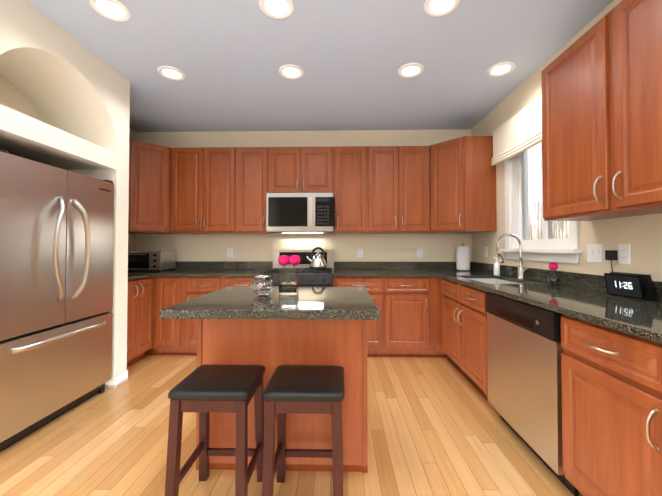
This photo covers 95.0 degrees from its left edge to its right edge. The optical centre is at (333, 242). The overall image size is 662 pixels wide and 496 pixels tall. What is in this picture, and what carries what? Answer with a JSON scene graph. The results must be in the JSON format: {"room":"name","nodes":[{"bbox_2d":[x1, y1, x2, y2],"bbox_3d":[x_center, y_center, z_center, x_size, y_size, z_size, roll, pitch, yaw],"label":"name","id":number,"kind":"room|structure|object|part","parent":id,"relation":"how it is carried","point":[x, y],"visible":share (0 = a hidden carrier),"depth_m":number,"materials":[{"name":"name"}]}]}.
{"room":"kitchen","nodes":[
{"label":"kitchen","id":0,"kind":"room"},
{"bbox_2d":[0,0,136,387],"bbox_3d":[-2.362,-0.152,0.442,0.915,2.700,6.980,0,-1,1],"label":"wall","id":1,"kind":"structure","parent":0,"point":[64,99],"depth_m":2.38,"materials":[{"name":"beige paint"}]},
{"bbox_2d":[114,370,127,387],"bbox_3d":[-1.960,1.140,-0.172,0.114,0.095,5.814,0,-1,1],"label":"baseboard","id":2,"kind":"structure","parent":1,"relation":"attached to","point":[121,379],"depth_m":2.64,"materials":[{"name":"white"}]},
{"bbox_2d":[128,139,170,233],"bbox_3d":[-2.264,-0.627,3.632,0.610,1.020,0.610,0,-1,1],"label":"upper cabinet","id":3,"kind":"object","parent":1,"relation":"attached to","point":[149,212],"depth_m":3.46,"materials":[{"name":"brown wood"}]},
{"bbox_2d":[0,355,580,495],"bbox_3d":[-0.530,1.247,0.380,4.820,0.100,7.280,0,-1,1],"label":"floor","id":4,"kind":"structure","parent":0,"point":[438,426],"depth_m":1.80,"materials":[{"name":"brown wood"}]},
{"bbox_2d":[0,149,113,451],"bbox_3d":[-2.190,0.351,2.126,0.788,1.752,0.880,0,-1,1],"label":"fridge","id":5,"kind":"object","parent":4,"relation":"on","point":[56,263],"visible":1,"depth_m":2.00,"materials":[{"name":"grey metal"}]},
{"bbox_2d":[127,280,138,366],"bbox_3d":[-2.275,0.798,2.884,0.620,0.885,0.292,0,-1,1],"label":"base cabinet","id":6,"kind":"object","parent":4,"relation":"on","point":[133,285],"depth_m":2.98,"materials":[{"name":"brown wood"}]},
{"bbox_2d":[139,276,154,359],"bbox_3d":[-2.269,0.803,3.168,0.620,0.885,0.276,0,-1,1],"label":"base cabinet","id":7,"kind":"object","parent":4,"relation":"on","point":[147,285],"depth_m":3.19,"materials":[{"name":"brown wood"}]},
{"bbox_2d":[128,272,154,279],"bbox_3d":[-2.258,0.343,3.009,0.648,0.030,0.526,0,-1,1],"label":"countertop","id":8,"kind":"structure","parent":7,"relation":"on","point":[131,275],"depth_m":3.13,"materials":[{"name":"black stone"}]},
{"bbox_2d":[155,276,182,354],"bbox_3d":[-1.770,0.810,3.592,0.295,0.885,0.620,0,-1,1],"label":"base cabinet","id":9,"kind":"object","parent":4,"relation":"on","point":[168,289],"depth_m":3.29,"materials":[{"name":"brown wood"}]},
{"bbox_2d":[128,268,272,275],"bbox_3d":[-1.672,0.353,3.584,1.795,0.030,0.648,0,-1,1],"label":"countertop","id":10,"kind":"structure","parent":9,"relation":"on","point":[177,271],"depth_m":3.52,"materials":[{"name":"black stone"}]},
{"bbox_2d":[128,251,175,270],"bbox_3d":[-2.232,0.220,3.645,0.480,0.235,0.358,0,-1,1],"label":"toaster oven","id":11,"kind":"object","parent":10,"relation":"on","point":[152,260],"visible":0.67,"depth_m":3.50,"materials":[{"name":"silver metal"}]},
{"bbox_2d":[183,276,222,354],"bbox_3d":[-1.408,0.810,3.584,0.430,0.885,0.620,0,-1,1],"label":"base cabinet","id":12,"kind":"object","parent":4,"relation":"on","point":[193,286],"depth_m":3.28,"materials":[{"name":"brown wood"}]},
{"bbox_2d":[165,364,264,495],"bbox_3d":[-0.522,0.916,1.407,0.344,0.598,0.360,0,-1,1],"label":"stool","id":13,"kind":"object","parent":4,"relation":"on","point":[205,391],"visible":1,"depth_m":1.29,"materials":[{"name":"brown wood"}]},
{"bbox_3d":[-0.522,0.638,1.412,0.344,0.042,0.320,0,-1,1],"label":"seat","id":14,"kind":"part","parent":13,"relation":"part of","materials":[{"name":"black leather"}]},
{"bbox_2d":[223,272,263,287],"bbox_3d":[-0.984,0.810,3.575,0.417,0.885,0.620,0,-1,1],"label":"base cabinet","id":15,"kind":"object","parent":4,"relation":"on","point":[228,281],"depth_m":3.28,"materials":[{"name":"brown wood"}]},
{"bbox_2d":[159,287,379,472],"bbox_3d":[-0.276,0.763,1.733,0.980,0.915,0.820,0,-1,1],"label":"kitchen island","id":16,"kind":"object","parent":4,"relation":"on","point":[272,331],"visible":0.71,"depth_m":1.62,"materials":[{"name":"brown wood"}]},
{"bbox_2d":[251,275,273,294],"bbox_3d":[-0.414,0.250,1.768,0.131,0.111,0.127,0,-1,1],"label":"candle holder","id":17,"kind":"object","parent":16,"relation":"on","point":[262,285],"visible":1,"depth_m":1.72,"materials":[{"name":"clear glass"}]},
{"bbox_2d":[278,255,300,294],"bbox_3d":[-0.267,0.190,1.828,0.136,0.232,0.104,0,-1,1],"label":"vase","id":18,"kind":"object","parent":16,"relation":"on","point":[288,281],"visible":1,"depth_m":1.78,"materials":[{"name":"clear glass"}]},
{"bbox_2d":[261,250,333,286],"bbox_3d":[-0.389,0.666,3.513,0.764,1.159,0.705,0,-1,1],"label":"gas range","id":19,"kind":"object","parent":4,"relation":"on","point":[308,277],"visible":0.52,"depth_m":3.41,"materials":[{"name":"black metal"}]},
{"bbox_2d":[306,247,326,268],"bbox_3d":[-0.209,0.183,3.647,0.254,0.264,0.208,0,-1,1],"label":"kettle","id":20,"kind":"object","parent":19,"relation":"on","point":[317,261],"visible":1,"depth_m":3.59,"materials":[{"name":"silver metal"}]},
{"bbox_2d":[262,365,344,495],"bbox_3d":[-0.123,0.916,1.399,0.344,0.598,0.360,0,-1,1],"label":"stool","id":21,"kind":"object","parent":4,"relation":"on","point":[306,389],"visible":1,"depth_m":1.26,"materials":[{"name":"brown wood"}]},
{"bbox_3d":[-0.123,0.638,1.404,0.344,0.042,0.320,0,-1,1],"label":"seat","id":22,"kind":"part","parent":21,"relation":"part of","materials":[{"name":"black leather"}]},
{"bbox_2d":[333,276,386,356],"bbox_3d":[0.271,0.810,3.549,0.542,0.885,0.620,0,-1,1],"label":"base cabinet","id":23,"kind":"object","parent":4,"relation":"on","point":[376,286],"depth_m":3.25,"materials":[{"name":"brown wood"}]},
{"bbox_2d":[387,276,430,356],"bbox_3d":[0.784,0.809,3.538,0.485,0.885,0.620,0,-1,1],"label":"base cabinet","id":24,"kind":"object","parent":4,"relation":"on","point":[408,297],"depth_m":3.23,"materials":[{"name":"brown wood"}]},
{"bbox_2d":[431,276,486,363],"bbox_3d":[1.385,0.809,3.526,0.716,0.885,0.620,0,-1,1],"label":"base cabinet","id":25,"kind":"object","parent":4,"relation":"on","point":[458,330],"depth_m":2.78,"materials":[{"name":"brown wood"}]},
{"bbox_2d":[333,268,474,275],"bbox_3d":[0.871,0.352,3.530,1.745,0.030,0.648,0,-1,1],"label":"countertop","id":26,"kind":"structure","parent":25,"relation":"on","point":[338,271],"depth_m":3.52,"materials":[{"name":"black stone"}]},
{"bbox_2d":[456,243,470,270],"bbox_3d":[1.564,0.173,3.665,0.164,0.330,0.164,0,-1,1],"label":"paper towel holder","id":27,"kind":"object","parent":26,"relation":"on","point":[462,257],"visible":1,"depth_m":3.60,"materials":[{"name":"white paper"}]},
{"bbox_2d":[485,292,578,495],"bbox_3d":[1.377,0.783,1.793,0.626,0.876,0.690,0,-1,1],"label":"dishwasher","id":28,"kind":"object","parent":4,"relation":"on","point":[524,350],"visible":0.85,"depth_m":1.68,"materials":[{"name":"grey metal"}]},
{"bbox_2d":[558,312,661,495],"bbox_3d":[1.385,0.769,1.194,0.620,0.885,0.501,0,-1,1],"label":"base cabinet","id":29,"kind":"object","parent":4,"relation":"on","point":[612,381],"depth_m":1.18,"materials":[{"name":"brown wood"}]},
{"bbox_2d":[435,272,661,343],"bbox_3d":[1.382,0.321,1.756,0.648,0.030,2.879,0,-1,1],"label":"countertop","id":30,"kind":"structure","parent":29,"relation":"on","point":[632,317],"depth_m":1.50,"materials":[{"name":"black stone"}]},
{"bbox_2d":[455,276,522,311],"bbox_3d":[1.396,0.440,2.664,0.401,0.200,0.706,0,-1,1],"label":"sink","id":31,"kind":"object","parent":30,"relation":"in","point":[472,296],"depth_m":2.59,"materials":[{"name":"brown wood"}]},
{"bbox_2d":[493,257,499,274],"bbox_3d":[1.652,0.239,3.077,0.064,0.177,0.058,0,-1,1],"label":"soap bottle","id":32,"kind":"object","parent":30,"relation":"on","point":[496,268],"visible":1,"depth_m":3.05,"materials":[{"name":"white plastic"}]},
{"bbox_2d":[496,233,530,279],"bbox_3d":[1.542,0.120,2.610,0.244,0.402,0.135,0,-1,1],"label":"faucet","id":33,"kind":"object","parent":30,"relation":"on","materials":[{"name":"silver metal"}]},
{"bbox_2d":[547,262,560,284],"bbox_3d":[1.632,0.229,2.248,0.082,0.168,0.082,0,-1,1],"label":"bud vase","id":34,"kind":"object","parent":30,"relation":"on","point":[553,278],"visible":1,"depth_m":2.23,"materials":[{"name":"clear glass"}]},
{"bbox_2d":[604,272,656,300],"bbox_3d":[1.617,0.236,1.663,0.093,0.135,0.200,0,-1,-5],"label":"digital clock","id":35,"kind":"object","parent":30,"relation":"on","point":[632,286],"visible":1,"depth_m":1.62,"materials":[{"name":"black plastic"}]},
{"bbox_2d":[136,129,471,261],"bbox_3d":[-0.455,-0.091,3.953,4.820,2.700,0.120,0,-1,1],"label":"wall","id":36,"kind":"structure","parent":0,"point":[344,247],"depth_m":3.90,"materials":[{"name":"beige paint"}]},
{"bbox_2d":[167,148,206,233],"bbox_3d":[-1.752,-0.624,3.767,0.405,1.020,0.320,0,-1,1],"label":"upper cabinet","id":37,"kind":"object","parent":36,"relation":"attached to","point":[186,163],"depth_m":3.61,"materials":[{"name":"brown wood"}]},
{"bbox_2d":[203,147,238,233],"bbox_3d":[-1.355,-0.624,3.758,0.390,1.020,0.320,0,-1,1],"label":"upper cabinet","id":38,"kind":"object","parent":36,"relation":"attached to","point":[218,162],"depth_m":3.60,"materials":[{"name":"brown wood"}]},
{"bbox_2d":[227,248,232,256],"bbox_3d":[-1.334,0.133,3.903,0.072,0.116,0.008,0,-1,1],"label":"electrical outlet","id":39,"kind":"object","parent":36,"relation":"attached to","point":[229,252],"visible":1,"depth_m":3.90,"materials":[{"name":"white plastic"}]},
{"bbox_2d":[235,147,273,233],"bbox_3d":[-0.966,-0.625,3.750,0.387,1.020,0.320,0,-1,1],"label":"upper cabinet","id":40,"kind":"object","parent":36,"relation":"attached to","point":[252,164],"depth_m":3.59,"materials":[{"name":"brown wood"}]},
{"bbox_2d":[267,147,302,192],"bbox_3d":[-0.579,-0.855,3.746,0.388,0.560,0.320,0,-1,1],"label":"upper cabinet","id":41,"kind":"object","parent":36,"relation":"attached to","point":[286,176],"depth_m":3.59,"materials":[{"name":"brown wood"}]},
{"bbox_2d":[266,193,334,232],"bbox_3d":[-0.375,-0.343,3.668,0.786,0.450,0.439,0,-1,1],"label":"over-the-range microwave","id":42,"kind":"object","parent":41,"relation":"attached to","point":[300,212],"visible":1,"depth_m":3.48,"materials":[{"name":"grey metal"}]},
{"bbox_2d":[303,147,334,195],"bbox_3d":[-0.191,-0.855,3.738,0.388,0.560,0.320,0,-1,1],"label":"upper cabinet","id":43,"kind":"object","parent":36,"relation":"attached to","point":[318,162],"depth_m":3.58,"materials":[{"name":"brown wood"}]},
{"bbox_2d":[176,261,470,267],"bbox_3d":[-0.407,0.293,3.872,4.274,0.100,0.020,0,-1,1],"label":"backsplash","id":44,"kind":"structure","parent":36,"relation":"attached to","point":[179,264],"depth_m":3.85,"materials":[{"name":"black stone"}]},
{"bbox_2d":[333,146,366,233],"bbox_3d":[0.199,-0.625,3.726,0.391,1.020,0.320,0,-1,1],"label":"upper cabinet","id":45,"kind":"object","parent":36,"relation":"attached to","point":[350,196],"depth_m":3.57,"materials":[{"name":"brown wood"}]},
{"bbox_2d":[357,248,362,256],"bbox_3d":[0.337,0.133,3.868,0.072,0.116,0.008,0,-1,1],"label":"electrical outlet","id":46,"kind":"object","parent":36,"relation":"attached to","point":[359,252],"visible":1,"depth_m":3.87,"materials":[{"name":"white plastic"}]},
{"bbox_2d":[367,146,398,233],"bbox_3d":[0.578,-0.625,3.718,0.369,1.020,0.320,0,-1,1],"label":"upper cabinet","id":47,"kind":"object","parent":36,"relation":"attached to","point":[382,161],"depth_m":3.56,"materials":[{"name":"brown wood"}]},
{"bbox_2d":[399,145,430,233],"bbox_3d":[0.949,-0.625,3.710,0.372,1.020,0.320,0,-1,1],"label":"upper cabinet","id":48,"kind":"object","parent":36,"relation":"attached to","point":[414,161],"depth_m":3.55,"materials":[{"name":"brown wood"}]},
{"bbox_2d":[417,248,422,257],"bbox_3d":[1.097,0.132,3.852,0.072,0.116,0.008,0,-1,1],"label":"electrical outlet","id":49,"kind":"object","parent":36,"relation":"attached to","point":[419,252],"visible":1,"depth_m":3.85,"materials":[{"name":"white plastic"}]},
{"bbox_2d":[431,136,496,233],"bbox_3d":[1.439,-0.628,3.555,0.610,1.020,0.610,0,-1,1],"label":"upper cabinet","id":50,"kind":"object","parent":36,"relation":"attached to","point":[463,177],"depth_m":3.26,"materials":[{"name":"brown wood"}]},
{"bbox_2d":[27,0,613,131],"bbox_3d":[-0.530,-1.553,0.428,4.820,0.100,7.280,0,-1,1],"label":"ceiling","id":51,"kind":"structure","parent":0,"point":[230,58],"depth_m":2.40,"materials":[{"name":"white paint"}]},
{"bbox_2d":[89,0,130,21],"bbox_3d":[-1.409,-1.473,1.916,0.216,0.007,0.216,0,-1,1],"label":"recessed light","id":52,"kind":"object","parent":51,"relation":"in","point":[118,12],"visible":1,"depth_m":1.92,"materials":[{"name":"white"}]},
{"bbox_2d":[157,66,185,80],"bbox_3d":[-1.402,-1.460,2.626,0.216,0.007,0.216,0,-1,1],"label":"recessed light","id":53,"kind":"object","parent":51,"relation":"in","point":[171,73],"visible":1,"depth_m":2.62,"materials":[{"name":"white"}]},
{"bbox_2d":[259,0,293,19],"bbox_3d":[-0.355,-1.473,1.894,0.216,0.007,0.216,0,-1,1],"label":"recessed light","id":54,"kind":"object","parent":51,"relation":"in","point":[279,9],"visible":1,"depth_m":1.91,"materials":[{"name":"white"}]},
{"bbox_2d":[279,64,303,78],"bbox_3d":[-0.363,-1.461,2.604,0.216,0.007,0.216,0,-1,1],"label":"recessed light","id":55,"kind":"object","parent":51,"relation":"in","point":[289,71],"visible":1,"depth_m":2.59,"materials":[{"name":"white"}]},
{"bbox_2d":[398,63,423,77],"bbox_3d":[0.656,-1.461,2.583,0.216,0.007,0.216,0,-1,1],"label":"recessed light","id":56,"kind":"object","parent":51,"relation":"in","point":[409,70],"visible":1,"depth_m":2.58,"materials":[{"name":"white"}]},
{"bbox_2d":[424,0,460,16],"bbox_3d":[0.668,-1.473,1.872,0.216,0.007,0.216,0,-1,1],"label":"recessed light","id":57,"kind":"object","parent":51,"relation":"in","point":[436,8],"visible":1,"depth_m":1.90,"materials":[{"name":"white"}]},
{"bbox_2d":[487,62,515,76],"bbox_3d":[1.414,-1.461,2.567,0.216,0.007,0.216,0,-1,1],"label":"recessed light","id":58,"kind":"object","parent":51,"relation":"in","point":[500,69],"visible":1,"depth_m":2.56,"materials":[{"name":"white"}]},
{"bbox_2d":[471,0,661,282],"bbox_3d":[1.760,-0.154,0.356,0.160,2.700,6.980,0,-1,1],"label":"wall","id":59,"kind":"structure","parent":0,"point":[641,235],"depth_m":2.08,"materials":[{"name":"beige paint"}]},
{"bbox_2d":[484,247,487,256],"bbox_3d":[1.741,0.106,3.473,0.008,0.116,0.072,0,-1,1],"label":"electrical outlet","id":60,"kind":"object","parent":59,"relation":"attached to","point":[485,251],"visible":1,"depth_m":3.46,"materials":[{"name":"white plastic"}]},
{"bbox_2d":[491,95,541,165],"bbox_3d":[1.688,-0.993,2.650,0.072,0.381,1.137,0,-1,1],"label":"blind valance","id":61,"kind":"object","parent":59,"relation":"attached to","point":[518,133],"visible":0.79,"depth_m":2.74,"materials":[{"name":"beige fabric"}]},
{"bbox_2d":[500,142,581,263],"bbox_3d":[1.776,-0.467,2.587,0.219,1.245,0.970,0,-1,1],"label":"window","id":62,"kind":"structure","parent":59,"relation":"in","point":[531,228],"depth_m":2.76,"materials":[{"name":"white"}]},
{"bbox_2d":[471,262,661,299],"bbox_3d":[1.703,0.261,2.074,0.020,0.100,3.527,0,-1,1],"label":"backsplash","id":63,"kind":"structure","parent":59,"relation":"attached to","point":[577,280],"depth_m":2.19,"materials":[{"name":"black stone"}]},
{"bbox_2d":[541,18,629,220],"bbox_3d":[1.546,-0.659,1.779,0.320,1.020,0.523,0,-1,1],"label":"upper cabinet","id":64,"kind":"object","parent":59,"relation":"attached to","point":[601,118],"depth_m":1.75,"materials":[{"name":"brown wood"}]},
{"bbox_2d":[587,245,602,262],"bbox_3d":[1.708,0.072,1.990,0.010,0.116,0.119,0,-1,1],"label":"light switch","id":65,"kind":"object","parent":59,"relation":"attached to","point":[594,253],"visible":1,"depth_m":1.98,"materials":[{"name":"white plastic"}]},
{"bbox_2d":[618,244,630,263],"bbox_3d":[1.706,0.068,1.783,0.008,0.116,0.072,0,-1,1],"label":"electrical outlet","id":66,"kind":"object","parent":59,"relation":"attached to","point":[624,256],"visible":1,"depth_m":1.78,"materials":[{"name":"white plastic"}]},
{"bbox_2d":[605,250,617,270],"bbox_3d":[1.685,0.140,1.815,0.033,0.186,0.106,0,-1,1],"label":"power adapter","id":67,"kind":"object","parent":66,"relation":"attached to","point":[611,255],"visible":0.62,"depth_m":1.83,"materials":[{"name":"black plastic"}]},
{"bbox_2d":[603,0,661,215],"bbox_3d":[1.535,-0.668,1.245,0.320,1.020,0.545,0,-1,1],"label":"upper cabinet","id":68,"kind":"object","parent":59,"relation":"attached to","point":[632,30],"depth_m":1.40,"materials":[{"name":"brown wood"}]}
]}

